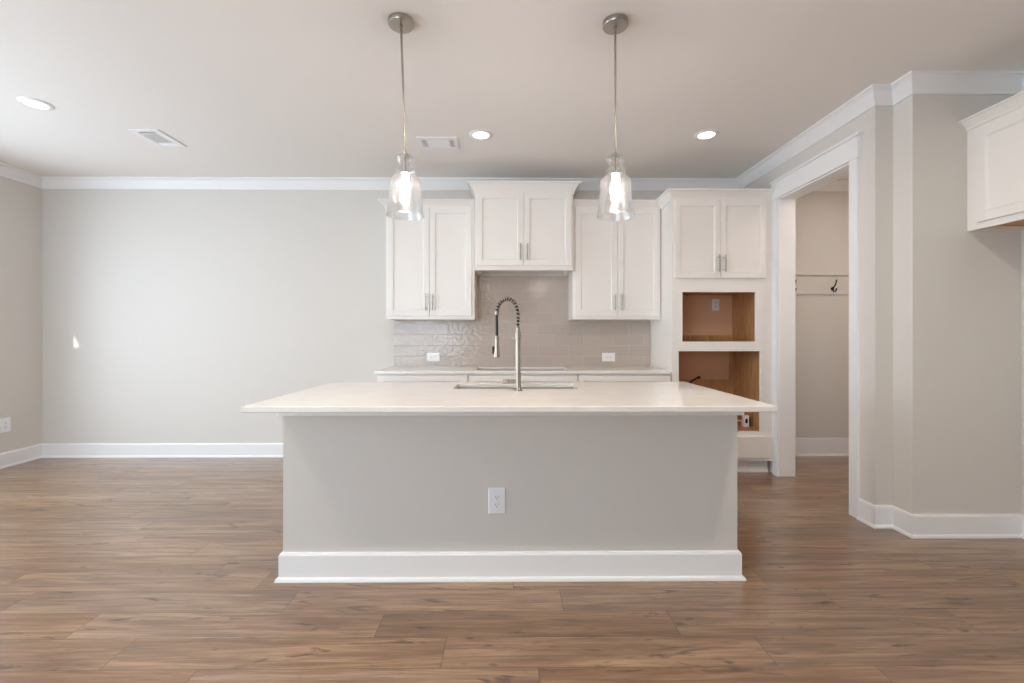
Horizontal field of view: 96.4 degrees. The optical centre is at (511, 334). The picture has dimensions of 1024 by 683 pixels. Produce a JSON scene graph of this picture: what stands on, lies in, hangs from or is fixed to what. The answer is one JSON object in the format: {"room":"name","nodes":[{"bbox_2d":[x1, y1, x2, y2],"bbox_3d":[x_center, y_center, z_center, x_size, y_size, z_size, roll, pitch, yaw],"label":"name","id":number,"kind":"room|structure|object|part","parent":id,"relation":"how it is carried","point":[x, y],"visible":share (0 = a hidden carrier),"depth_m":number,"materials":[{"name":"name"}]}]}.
{"room":"kitchen","nodes":[
{"label":"kitchen","id":0,"kind":"room"},
{"bbox_2d":[0,176,41,452],"bbox_3d":[-4.760,-0.170,0.531,0.150,2.795,8.440,0,0,0],"label":"wall","id":1,"kind":"structure","parent":0,"point":[20,203],"depth_m":4.39,"materials":[{"name":"white paint"}]},
{"bbox_2d":[0,417,10,432],"bbox_3d":[-4.711,0.838,4.261,0.009,0.131,0.087,0,0,0],"label":"electrical outlet","id":2,"kind":"object","parent":1,"relation":"attached to","point":[5,423],"visible":1,"depth_m":4.26,"materials":[{"name":"white plastic"}]},
{"bbox_2d":[0,444,41,468],"bbox_3d":[-4.671,1.159,0.531,0.027,0.138,8.140,0,0,0],"label":"baseboard","id":3,"kind":"structure","parent":1,"relation":"attached to","point":[14,457],"depth_m":4.38,"materials":[{"name":"white paint"}]},
{"bbox_2d":[42,189,848,443],"bbox_3d":[-0.519,-0.170,4.711,8.400,2.795,0.150,0,0,0],"label":"wall","id":4,"kind":"structure","parent":0,"point":[166,314],"depth_m":4.62,"materials":[{"name":"white paint"}]},
{"bbox_2d":[42,443,282,457],"bbox_3d":[-2.954,1.159,4.602,3.528,0.138,0.027,0,0,0],"label":"baseboard","id":5,"kind":"structure","parent":4,"relation":"attached to","point":[49,450],"depth_m":4.59,"materials":[{"name":"white paint"}]},
{"bbox_2d":[377,199,476,319],"bbox_3d":[-0.800,-0.704,4.438,0.895,1.114,0.392,0,0,0],"label":"upper cabinet","id":6,"kind":"object","parent":4,"relation":"attached to","point":[431,273],"visible":0.9,"depth_m":4.29,"materials":[{"name":"white paint"}]},
{"bbox_3d":[-0.969,-0.686,4.292,0.387,1.012,0.020,0,0,0],"label":"door","id":7,"kind":"part","parent":6,"relation":"part of","materials":[{"name":"white paint"}]},
{"bbox_3d":[-0.800,-1.227,4.437,0.895,0.068,0.391,0,0,0],"label":"crown","id":8,"kind":"part","parent":6,"relation":"part of","materials":[{"name":"white paint"}]},
{"bbox_3d":[-0.742,-0.305,4.265,0.012,0.150,0.038,0,0,0],"label":"handle","id":9,"kind":"part","parent":6,"relation":"part of","materials":[{"name":"silver metal"}]},
{"bbox_3d":[-0.576,-0.686,4.295,0.392,1.012,0.020,0,0,0],"label":"door","id":10,"kind":"part","parent":6,"relation":"part of","materials":[{"name":"white paint"}]},
{"bbox_2d":[394,276,649,365],"bbox_3d":[0.103,-0.141,4.635,2.587,0.909,0.010,0,0,0],"label":"backsplash","id":11,"kind":"structure","parent":4,"relation":"attached to","point":[548,338],"depth_m":4.63,"materials":[{"name":"tile"}]},
{"bbox_2d":[427,353,439,360],"bbox_3d":[-0.792,0.220,4.618,0.131,0.086,0.009,0,0,0],"label":"electrical outlet","id":12,"kind":"object","parent":11,"relation":"attached to","point":[430,356],"visible":1,"depth_m":4.62,"materials":[{"name":"white plastic"}]},
{"bbox_2d":[602,353,614,360],"bbox_3d":[0.978,0.223,4.632,0.131,0.086,0.009,0,0,0],"label":"electrical outlet","id":13,"kind":"object","parent":11,"relation":"attached to","point":[605,356],"visible":1,"depth_m":4.63,"materials":[{"name":"white plastic"}]},
{"bbox_2d":[467,181,580,275],"bbox_3d":[0.111,-1.002,4.407,1.038,0.807,0.469,0,0,0],"label":"upper cabinet","id":14,"kind":"object","parent":4,"relation":"attached to","point":[521,226],"visible":1,"depth_m":4.22,"materials":[{"name":"white paint"}]},
{"bbox_3d":[-0.110,-0.974,4.224,0.434,0.670,0.020,0,0,0],"label":"door","id":15,"kind":"part","parent":14,"relation":"part of","materials":[{"name":"white paint"}]},
{"bbox_3d":[0.110,-0.635,4.444,0.874,0.012,0.379,0,0,0],"label":"panel","id":16,"kind":"part","parent":14,"relation":"part of","materials":[{"name":"white paint"}]},
{"bbox_3d":[0.111,-1.355,4.406,1.038,0.103,0.468,0,0,0],"label":"crown","id":17,"kind":"part","parent":14,"relation":"part of","materials":[{"name":"white paint"}]},
{"bbox_3d":[0.329,-0.974,4.228,0.436,0.670,0.020,0,0,0],"label":"door","id":18,"kind":"part","parent":14,"relation":"part of","materials":[{"name":"white paint"}]},
{"bbox_2d":[568,199,660,320],"bbox_3d":[0.987,-0.704,4.452,0.831,1.114,0.392,0,0,0],"label":"upper cabinet","id":19,"kind":"object","parent":4,"relation":"attached to","point":[616,273],"visible":0.87,"depth_m":4.31,"materials":[{"name":"white paint"}]},
{"bbox_3d":[0.793,-0.686,4.307,0.394,1.012,0.020,0,0,0],"label":"door","id":20,"kind":"part","parent":19,"relation":"part of","materials":[{"name":"white paint"}]},
{"bbox_3d":[0.988,-1.227,4.287,0.831,0.068,0.062,0,0,0],"label":"crown","id":21,"kind":"part","parent":19,"relation":"part of","materials":[{"name":"white paint"}]},
{"bbox_3d":[1.024,-0.305,4.280,0.012,0.150,0.038,0,0,0],"label":"handle","id":22,"kind":"part","parent":19,"relation":"part of","materials":[{"name":"silver metal"}]},
{"bbox_3d":[1.191,-0.686,4.310,0.393,1.012,0.020,0,0,0],"label":"door","id":23,"kind":"part","parent":19,"relation":"part of","materials":[{"name":"white paint"}]},
{"bbox_2d":[0,456,1023,682],"bbox_3d":[-0.414,1.288,0.589,10.945,0.120,8.786,0,0,0],"label":"floor","id":24,"kind":"structure","parent":0,"point":[113,570],"depth_m":2.10,"materials":[{"name":"brown wood"}]},
{"bbox_2d":[377,374,467,381],"bbox_3d":[-0.787,0.786,4.301,0.798,0.884,0.661,0,0,0],"label":"base cabinet","id":25,"kind":"object","parent":24,"relation":"on","point":[380,377],"visible":0.14,"depth_m":4.01,"materials":[{"name":"white paint"}]},
{"bbox_2d":[374,366,671,373],"bbox_3d":[0.096,0.328,4.318,2.607,0.027,0.626,0,0,0],"label":"countertop","id":26,"kind":"structure","parent":25,"relation":"on","point":[393,369],"depth_m":4.05,"materials":[{"name":"white stone"}]},
{"bbox_2d":[274,412,745,582],"bbox_3d":[-0.007,0.785,2.661,2.349,0.886,0.768,0,0,0],"label":"kitchen island","id":27,"kind":"object","parent":24,"relation":"on","point":[591,496],"visible":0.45,"depth_m":2.31,"materials":[{"name":"white paint"}]},
{"bbox_2d":[488,488,505,513],"bbox_3d":[-0.076,0.834,2.301,0.087,0.131,0.009,0,0,0],"label":"electrical outlet","id":28,"kind":"object","parent":27,"relation":"attached to","point":[496,496],"visible":1,"depth_m":2.30,"materials":[{"name":"white plastic"}]},
{"bbox_2d":[494,494,499,499],"bbox_3d":[-0.076,0.815,2.299,0.033,0.029,0.003,0,0,0],"label":"receptacle","id":29,"kind":"object","parent":28,"relation":"attached to","point":[496,496],"depth_m":2.30,"materials":[{"name":"grey plastic"}]},
{"bbox_2d":[494,502,499,507],"bbox_3d":[-0.076,0.854,2.299,0.033,0.029,0.003,0,0,0],"label":"receptacle","id":30,"kind":"object","parent":28,"relation":"attached to","point":[496,504],"depth_m":2.30,"materials":[{"name":"grey plastic"}]},
{"bbox_2d":[241,382,776,412],"bbox_3d":[-0.013,0.328,2.546,2.363,0.027,1.064,0,0,0],"label":"island countertop","id":31,"kind":"structure","parent":27,"relation":"on","point":[333,397],"depth_m":2.27,"materials":[{"name":"white stone"}]},
{"bbox_2d":[492,297,522,390],"bbox_3d":[-0.035,0.047,2.605,0.194,0.534,0.077,0,0,28],"label":"kitchen faucet","id":32,"kind":"object","parent":31,"relation":"on","point":[495,349],"visible":1,"depth_m":2.58,"materials":[{"name":"silver metal"}]},
{"bbox_3d":[-0.023,0.018,2.617,0.132,0.010,0.010,0,0,31],"label":"support arm","id":33,"kind":"part","parent":32,"relation":"part of","materials":[{"name":"silver metal"}]},
{"bbox_3d":[-0.013,0.262,2.582,0.074,0.026,0.026,0,0,0],"label":"handle","id":34,"kind":"part","parent":32,"relation":"part of","materials":[{"name":"silver metal"}]},
{"bbox_2d":[457,388,573,388],"bbox_3d":[0.022,0.435,2.815,0.793,0.186,0.322,0,0,0],"label":"sink","id":35,"kind":"object","parent":31,"relation":"in","point":[457,388],"visible":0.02,"depth_m":2.96,"materials":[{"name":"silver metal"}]},
{"bbox_3d":[-0.007,1.218,2.661,2.349,0.019,0.768,0,0,0],"label":"shoe molding","id":36,"kind":"part","parent":27,"relation":"part of","materials":[{"name":"white paint"}]},
{"bbox_3d":[-0.007,1.159,2.668,2.319,0.139,0.754,0,0,0],"label":"baseboard","id":37,"kind":"part","parent":27,"relation":"part of","materials":[{"name":"white paint"}]},
{"bbox_2d":[468,369,577,381],"bbox_3d":[0.095,0.786,4.308,0.962,0.884,0.661,0,0,0],"label":"base cabinet","id":38,"kind":"object","parent":24,"relation":"on","point":[471,377],"visible":0.1,"depth_m":4.02,"materials":[{"name":"white paint"}]},
{"bbox_3d":[0.098,0.441,4.026,0.950,0.169,0.020,0,0,0],"label":"drawer","id":39,"kind":"part","parent":38,"relation":"part of","materials":[{"name":"white paint"}]},
{"bbox_2d":[578,374,670,381],"bbox_3d":[0.988,0.786,4.316,0.820,0.884,0.661,0,0,0],"label":"base cabinet","id":40,"kind":"object","parent":24,"relation":"on","point":[581,377],"visible":0.1,"depth_m":4.03,"materials":[{"name":"white paint"}]},
{"bbox_2d":[650,188,774,471],"bbox_3d":[1.831,-0.023,4.316,0.962,2.502,0.677,0,0,0],"label":"tall cabinet","id":41,"kind":"object","parent":24,"relation":"on","point":[716,243],"visible":0.84,"depth_m":4.04,"materials":[{"name":"white paint"}]},
{"bbox_3d":[1.629,-0.841,4.024,0.396,0.683,0.020,0,0,0],"label":"door","id":42,"kind":"part","parent":41,"relation":"part of","materials":[{"name":"white paint"}]},
{"bbox_3d":[1.820,0.560,4.639,0.770,0.215,0.014,0,0,0],"label":"rail","id":43,"kind":"part","parent":41,"relation":"part of","materials":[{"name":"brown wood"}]},
{"bbox_3d":[1.835,0.224,4.650,0.800,1.256,0.007,0,0,0],"label":"panel","id":44,"kind":"part","parent":41,"relation":"part of","materials":[{"name":"brown wood"}]},
{"bbox_3d":[1.835,0.032,4.639,0.800,0.057,0.014,0,0,0],"label":"rail","id":45,"kind":"part","parent":41,"relation":"part of","materials":[{"name":"brown wood"}]},
{"bbox_2d":[712,299,718,310],"bbox_3d":[2.067,-0.307,4.643,0.075,0.118,0.009,0,0,0],"label":"electrical outlet","id":46,"kind":"object","parent":41,"relation":"attached to","point":[715,302],"visible":1,"depth_m":4.64,"materials":[{"name":"white plastic"}]},
{"bbox_3d":[1.831,-1.228,4.317,0.962,0.092,0.675,0,0,0],"label":"crown","id":47,"kind":"part","parent":41,"relation":"part of","materials":[{"name":"white paint"}]},
{"bbox_3d":[2.220,0.484,4.638,0.030,0.735,0.022,0,0,0],"label":"post","id":48,"kind":"part","parent":41,"relation":"part of","materials":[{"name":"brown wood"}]},
{"bbox_3d":[2.031,-0.841,4.027,0.403,0.683,0.020,0,0,0],"label":"door","id":49,"kind":"part","parent":41,"relation":"part of","materials":[{"name":"white paint"}]},
{"bbox_2d":[737,415,749,426],"bbox_3d":[2.117,0.799,4.273,0.187,0.105,0.070,0,0,3],"label":"junction box","id":50,"kind":"object","parent":41,"relation":"attached to","point":[745,420],"visible":0.91,"depth_m":4.24,"materials":[{"name":"white plastic"}]},
{"bbox_3d":[1.861,1.219,4.104,0.868,0.018,0.014,0,0,0],"label":"shoe molding","id":51,"kind":"part","parent":41,"relation":"part of","materials":[{"name":"white paint"}]},
{"bbox_3d":[1.856,0.986,4.026,0.858,0.184,0.020,0,0,0],"label":"panel","id":52,"kind":"part","parent":41,"relation":"part of","materials":[{"name":"white paint"}]},
{"bbox_2d":[0,0,1023,178],"bbox_3d":[-0.485,-1.627,0.566,8.700,0.120,8.440,0,0,0],"label":"ceiling","id":53,"kind":"structure","parent":0,"point":[250,88],"depth_m":2.79,"materials":[{"name":"white paint"}]},
{"bbox_2d":[16,96,54,110],"bbox_3d":[-3.221,-1.563,3.099,0.182,0.008,0.182,0,0,0],"label":"recessed light","id":54,"kind":"object","parent":53,"relation":"in","point":[35,103],"visible":1,"depth_m":3.09,"materials":[{"name":"white paint"}]},
{"bbox_2d":[127,129,186,146],"bbox_3d":[-2.815,-1.562,3.645,0.234,0.009,0.320,0,0,0],"label":"ceiling vent","id":55,"kind":"object","parent":53,"relation":"in","point":[156,137],"visible":1,"depth_m":3.62,"materials":[{"name":"white metal"}]},
{"bbox_2d":[386,12,423,220],"bbox_3d":[-0.532,-1.081,2.286,0.186,0.973,0.186,0,0,0],"label":"pendant light","id":56,"kind":"object","parent":53,"relation":"hanging from","point":[402,23],"visible":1,"depth_m":2.28,"materials":[{"name":"clear glass"}]},
{"bbox_3d":[-0.543,-1.216,2.286,0.033,0.633,0.012,0,0,0],"label":"rod","id":57,"kind":"part","parent":56,"relation":"part of","materials":[{"name":"silver metal"}]},
{"bbox_2d":[402,151,407,178],"bbox_3d":[-0.532,-0.848,2.286,0.030,0.136,0.030,0,0,0],"label":"socket","id":58,"kind":"object","parent":56,"relation":"attached to","point":[405,176],"depth_m":2.28,"materials":[{"name":"silver metal"}]},
{"bbox_3d":[-0.532,-0.748,2.286,0.186,0.308,0.186,0,0,0],"label":"lamp shade","id":59,"kind":"part","parent":56,"relation":"part of","materials":[{"name":"clear glass"}]},
{"bbox_3d":[-0.532,-0.729,2.286,0.029,0.102,0.029,0,0,0],"label":"bulb","id":60,"kind":"part","parent":56,"relation":"part of","materials":[{"name":"white glass"}]},
{"bbox_2d":[416,137,459,148],"bbox_3d":[-0.598,-1.562,3.732,0.320,0.009,0.234,0,0,0],"label":"ceiling vent","id":61,"kind":"object","parent":53,"relation":"in","point":[425,142],"visible":1,"depth_m":3.72,"materials":[{"name":"white metal"}]},
{"bbox_2d":[469,129,492,139],"bbox_3d":[-0.243,-1.563,3.579,0.182,0.008,0.182,0,0,0],"label":"recessed light","id":62,"kind":"object","parent":53,"relation":"in","point":[479,134],"visible":1,"depth_m":3.57,"materials":[{"name":"white paint"}]},
{"bbox_2d":[597,13,634,220],"bbox_3d":[0.518,-1.081,2.294,0.186,0.973,0.186,0,0,0],"label":"pendant light","id":63,"kind":"object","parent":53,"relation":"hanging from","point":[614,24],"visible":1,"depth_m":2.29,"materials":[{"name":"clear glass"}]},
{"bbox_2d":[612,152,617,179],"bbox_3d":[0.518,-0.848,2.294,0.030,0.136,0.030,0,0,0],"label":"socket","id":64,"kind":"object","parent":63,"relation":"attached to","point":[615,177],"depth_m":2.29,"materials":[{"name":"silver metal"}]},
{"bbox_3d":[0.517,-1.216,2.294,0.012,0.633,0.011,0,0,15],"label":"rod","id":65,"kind":"part","parent":63,"relation":"part of","materials":[{"name":"silver metal"}]},
{"bbox_3d":[0.518,-0.729,2.294,0.029,0.102,0.029,0,0,0],"label":"bulb","id":66,"kind":"part","parent":63,"relation":"part of","materials":[{"name":"white glass"}]},
{"bbox_3d":[0.518,-0.748,2.294,0.186,0.308,0.186,0,0,0],"label":"lamp shade","id":67,"kind":"part","parent":63,"relation":"part of","materials":[{"name":"clear glass"}]},
{"bbox_2d":[694,129,718,139],"bbox_3d":[1.519,-1.563,3.579,0.182,0.008,0.182,0,0,0],"label":"recessed light","id":68,"kind":"object","parent":53,"relation":"in","point":[710,133],"visible":1,"depth_m":3.57,"materials":[{"name":"white paint"}]},
{"bbox_2d":[745,106,892,504],"bbox_3d":[2.386,-0.170,3.796,0.134,2.795,1.728,0,0,0],"label":"wall","id":69,"kind":"structure","parent":0,"point":[876,161],"depth_m":2.93,"materials":[{"name":"white paint"}]},
{"bbox_2d":[769,131,863,517],"bbox_3d":[2.368,-0.059,3.535,0.185,2.573,1.025,0,0,0],"label":"door frame","id":70,"kind":"structure","parent":69,"relation":"in","point":[842,159],"depth_m":3.78,"materials":[{"name":"white paint"}]},
{"bbox_3d":[2.307,0.017,4.010,0.020,2.423,0.070,0,0,0],"label":"casing","id":71,"kind":"part","parent":70,"relation":"part of","materials":[{"name":"white paint"}]},
{"bbox_3d":[2.306,-1.254,3.545,0.030,0.141,1.005,0,0,0],"label":"head casing","id":72,"kind":"part","parent":70,"relation":"part of","materials":[{"name":"white paint"}]},
{"bbox_3d":[2.314,0.017,3.097,0.020,2.423,0.076,0,0,0],"label":"casing","id":73,"kind":"part","parent":70,"relation":"part of","materials":[{"name":"white paint"}]},
{"bbox_2d":[795,438,1023,538],"bbox_3d":[3.017,1.138,0.595,1.397,0.180,8.140,0,0,0],"label":"baseboard","id":74,"kind":"structure","parent":69,"relation":"attached to","point":[914,526],"depth_m":2.78,"materials":[{"name":"white paint"}]},
{"bbox_2d":[814,179,848,190],"bbox_3d":[3.071,-1.516,3.802,1.236,0.102,1.728,0,0,0],"label":"trim","id":75,"kind":"structure","parent":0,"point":[840,184],"depth_m":4.64,"materials":[{"name":"white paint"}]},
{"bbox_2d":[893,94,1020,513],"bbox_3d":[3.123,-0.170,2.866,1.367,2.795,0.144,0,0,0],"label":"wall","id":76,"kind":"structure","parent":0,"point":[957,291],"depth_m":2.79,"materials":[{"name":"white paint"}]},
{"bbox_2d":[0,70,1023,190],"bbox_3d":[-0.780,-1.516,0.564,7.810,0.102,8.140,0,0,0],"label":"trim","id":77,"kind":"structure","parent":76,"relation":"attached to","point":[944,82],"depth_m":4.54,"materials":[{"name":"white paint"}]},
{"bbox_2d":[1021,231,1023,513],"bbox_3d":[3.208,-0.170,-0.339,0.150,2.795,6.268,0,0,0],"label":"wall","id":78,"kind":"structure","parent":0,"point":[1022,232],"depth_m":2.79,"materials":[{"name":"white paint"}]},
{"bbox_2d":[959,91,1023,231],"bbox_3d":[2.914,-0.966,2.331,0.391,0.672,0.920,0,0,0],"label":"upper cabinet","id":79,"kind":"object","parent":78,"relation":"attached to","point":[995,133],"visible":1,"depth_m":2.62,"materials":[{"name":"white paint"}]},
{"bbox_3d":[2.751,-1.271,2.330,0.052,0.062,0.920,0,0,0],"label":"crown","id":80,"kind":"part","parent":79,"relation":"part of","materials":[{"name":"white paint"}]},
{"bbox_3d":[2.765,-0.942,2.523,0.020,0.547,0.393,0,0,0],"label":"door","id":81,"kind":"part","parent":79,"relation":"part of","materials":[{"name":"white paint"}]},
{"bbox_3d":[2.948,-0.666,2.332,0.307,0.012,0.884,0,0,0],"label":"panel","id":82,"kind":"part","parent":79,"relation":"part of","materials":[{"name":"brown wood"}]},
{"bbox_3d":[3.749,-0.169,3.807,0.120,2.795,1.728,0,0,0],"label":"wall","id":83,"kind":"structure","parent":0,"visible":0},
{"bbox_2d":[795,273,848,293],"bbox_3d":[3.069,-0.520,4.626,1.222,0.212,0.079,0,0,0],"label":"hook rail","id":84,"kind":"object","parent":83,"relation":"attached to","point":[805,283],"visible":0.5,"depth_m":4.65,"materials":[{"name":"white paint"}]}
]}

